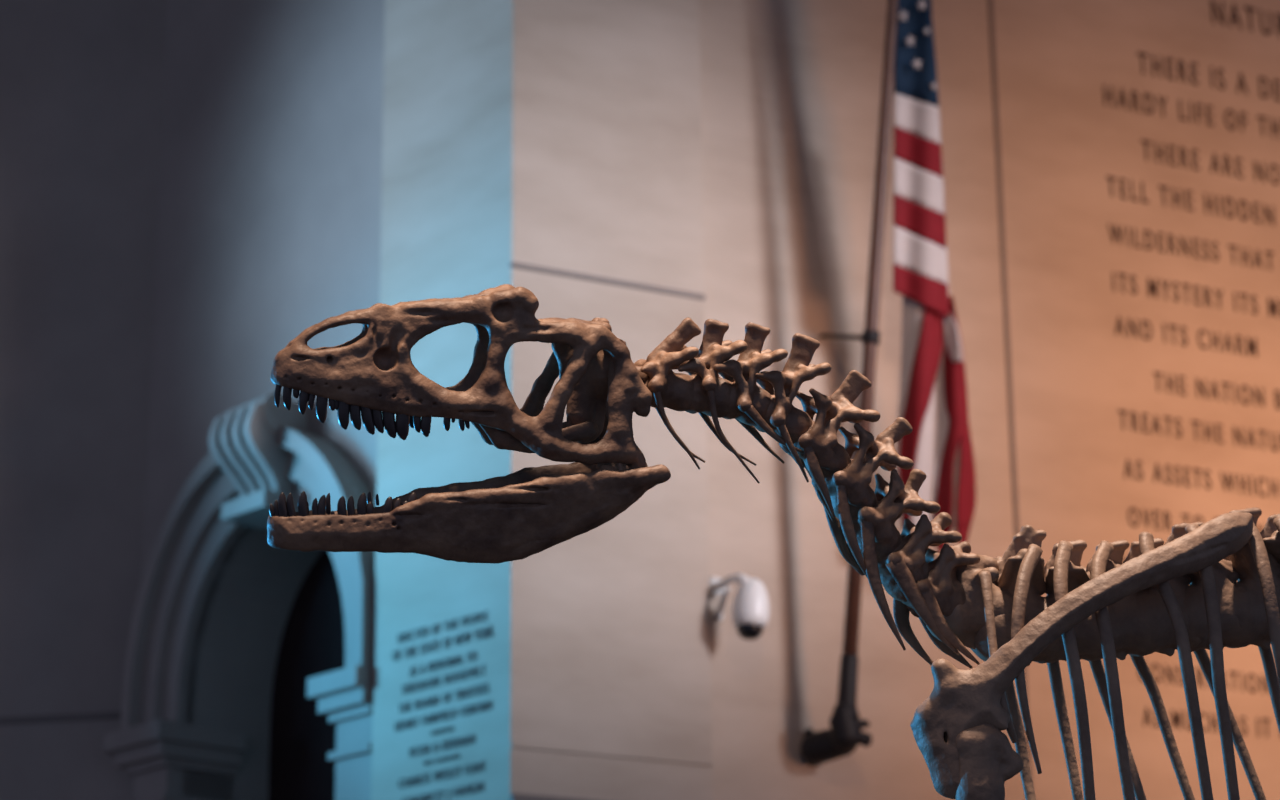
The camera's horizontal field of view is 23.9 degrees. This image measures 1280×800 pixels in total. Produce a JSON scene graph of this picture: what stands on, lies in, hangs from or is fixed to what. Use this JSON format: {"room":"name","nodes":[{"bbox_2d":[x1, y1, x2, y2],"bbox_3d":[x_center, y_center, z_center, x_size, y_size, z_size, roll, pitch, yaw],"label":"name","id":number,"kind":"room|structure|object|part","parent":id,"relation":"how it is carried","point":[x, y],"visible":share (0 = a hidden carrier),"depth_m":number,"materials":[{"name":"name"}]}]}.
{"room":"museum","nodes":[
{"label":"museum","id":0,"kind":"room"},
{"bbox_2d":[0,0,166,799],"bbox_3d":[-5.859,1.779,15.653,7.020,9.500,0.500,-4,-18,10],"label":"wall","id":1,"kind":"structure","parent":0,"point":[81,81],"depth_m":15.45,"materials":[{"name":"grey paint"}]},
{"bbox_2d":[0,712,120,723],"bbox_3d":[-5.418,1.736,15.327,6.000,0.030,0.042,-4,-18,10],"label":"trim","id":2,"kind":"structure","parent":1,"relation":"attached to","point":[108,715],"depth_m":14.88,"materials":[{"name":"grey"}]},
{"bbox_2d":[133,0,384,799],"bbox_3d":[-1.493,1.264,14.193,0.500,9.500,2.329,15,-24,-40],"label":"wall","id":3,"kind":"structure","parent":0,"point":[269,220],"depth_m":14.85,"materials":[{"name":"grey paint"}]},
{"bbox_2d":[104,665,372,799],"bbox_3d":[-1.713,3.610,13.408,0.500,4.558,1.985,15,-24,-40],"label":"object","id":4,"kind":"structure","parent":3,"relation":"attached to","point":[156,752],"depth_m":14.36,"materials":[{"name":"grey stone"}]},
{"bbox_2d":[120,426,374,729],"bbox_3d":[-1.792,0.783,14.202,0.220,1.311,1.895,15,-24,-40],"label":"trim","id":5,"kind":"structure","parent":3,"relation":"attached to","point":[192,540],"depth_m":14.56,"materials":[{"name":"grey stone"}]},
{"bbox_2d":[209,393,308,529],"bbox_3d":[-1.792,0.277,14.211,0.352,0.560,0.350,15,-24,-40],"label":"keystone","id":6,"kind":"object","parent":3,"relation":"attached to","point":[243,440],"depth_m":14.12,"materials":[{"name":"grey stone"}]},
{"bbox_2d":[268,551,344,799],"bbox_3d":[-1.326,2.723,13.999,0.080,6.600,1.516,15,-24,-40],"label":"door","id":7,"kind":"structure","parent":3,"relation":"in","point":[312,643],"depth_m":14.69,"materials":[{"name":"brown wood"}]},
{"bbox_2d":[371,0,712,799],"bbox_3d":[-0.476,0.978,13.335,1.220,9.500,1.030,9,-20,-27],"label":"wall","id":8,"kind":"structure","parent":0,"point":[564,135],"depth_m":13.33,"materials":[{"name":"stone"}]},
{"bbox_2d":[392,611,492,799],"bbox_3d":[-0.847,1.331,12.891,0.004,0.783,0.654,16,-24,-42],"label":"memorial inscription","id":9,"kind":"object","parent":8,"relation":"attached to","point":[459,640],"visible":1,"depth_m":12.89,"materials":[{"name":"grey paint"}]},
{"bbox_2d":[510,793,586,799],"bbox_3d":[-0.111,1.717,12.684,0.959,0.050,0.060,9,-20,-27],"label":"trim","id":10,"kind":"structure","parent":8,"relation":"attached to","point":[513,796],"depth_m":12.49,"materials":[{"name":"grey"}]},
{"bbox_2d":[509,262,704,299],"bbox_3d":[-0.142,-0.522,13.412,0.964,0.022,0.038,9,-20,-27],"label":"trim","id":11,"kind":"structure","parent":8,"relation":"attached to","point":[512,264],"depth_m":13.39,"materials":[{"name":"grey"}]},
{"bbox_2d":[510,742,713,765],"bbox_3d":[-0.118,1.499,12.762,0.959,0.020,0.042,9,-20,-27],"label":"trim","id":12,"kind":"structure","parent":8,"relation":"attached to","point":[512,744],"depth_m":12.74,"materials":[{"name":"stone"}]},
{"bbox_2d":[699,0,1279,799],"bbox_3d":[6.907,1.929,16.538,15.050,9.500,0.500,8,-20,-24],"label":"wall","id":13,"kind":"structure","parent":0,"point":[791,89],"depth_m":14.40,"materials":[{"name":"stone"}]},
{"bbox_2d":[709,573,768,639],"bbox_3d":[0.402,0.900,13.170,0.163,0.344,0.404,14,-23,-37],"label":"security camera","id":14,"kind":"object","parent":13,"relation":"attached to","point":[750,608],"visible":0.99,"depth_m":13.03,"materials":[{"name":"white plastic"}]},
{"bbox_3d":[0.395,0.847,13.171,0.069,0.160,0.306,10,-21,-30],"label":"arm","id":15,"kind":"part","parent":14,"relation":"part of","materials":[{"name":"white plastic"}]},
{"bbox_2d":[800,0,897,765],"bbox_3d":[0.964,-0.630,13.581,0.226,4.452,0.935,9,-20,-26],"label":"flagpole","id":16,"kind":"object","parent":13,"relation":"attached to","point":[817,748],"visible":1,"depth_m":13.37,"materials":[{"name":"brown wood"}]},
{"bbox_3d":[0.942,-0.281,13.677,0.081,0.219,0.553,6,-19,-20],"label":"stay rod","id":17,"kind":"part","parent":16,"relation":"part of","materials":[{"name":"black metal"}]},
{"bbox_2d":[893,0,975,552],"bbox_3d":[1.307,-1.114,13.716,0.356,3.619,0.566,-1,-18,0],"label":"flag","id":18,"kind":"object","parent":16,"relation":"hanging from","point":[933,399],"visible":0.94,"depth_m":13.59,"materials":[{"name":"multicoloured fabric"}]},
{"bbox_2d":[988,0,1031,774],"bbox_3d":[1.762,1.151,13.948,0.022,9.500,0.028,8,-20,-24],"label":"trim","id":19,"kind":"structure","parent":13,"relation":"attached to","point":[990,2],"depth_m":14.48,"materials":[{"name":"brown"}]},
{"bbox_2d":[1103,0,1279,737],"bbox_3d":[3.288,-0.185,15.132,2.282,3.861,0.004,8,-20,-24],"label":"inscription","id":20,"kind":"object","parent":13,"relation":"attached to","point":[1272,307],"depth_m":14.98,"materials":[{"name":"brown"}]},
{"bbox_3d":[3.058,5.561,11.858,34.000,0.200,32.000,-1,-18,0],"label":"floor","id":21,"kind":"structure","parent":0,"visible":0},
{"bbox_2d":[267,284,1279,799],"bbox_3d":[0.589,1.723,6.674,2.929,3.989,0.618,4,-18,-14],"label":"skeleton","id":22,"kind":"object","parent":21,"relation":"on","point":[1183,594],"visible":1,"depth_m":7.00,"materials":[{"name":"brown stone"}]}
]}

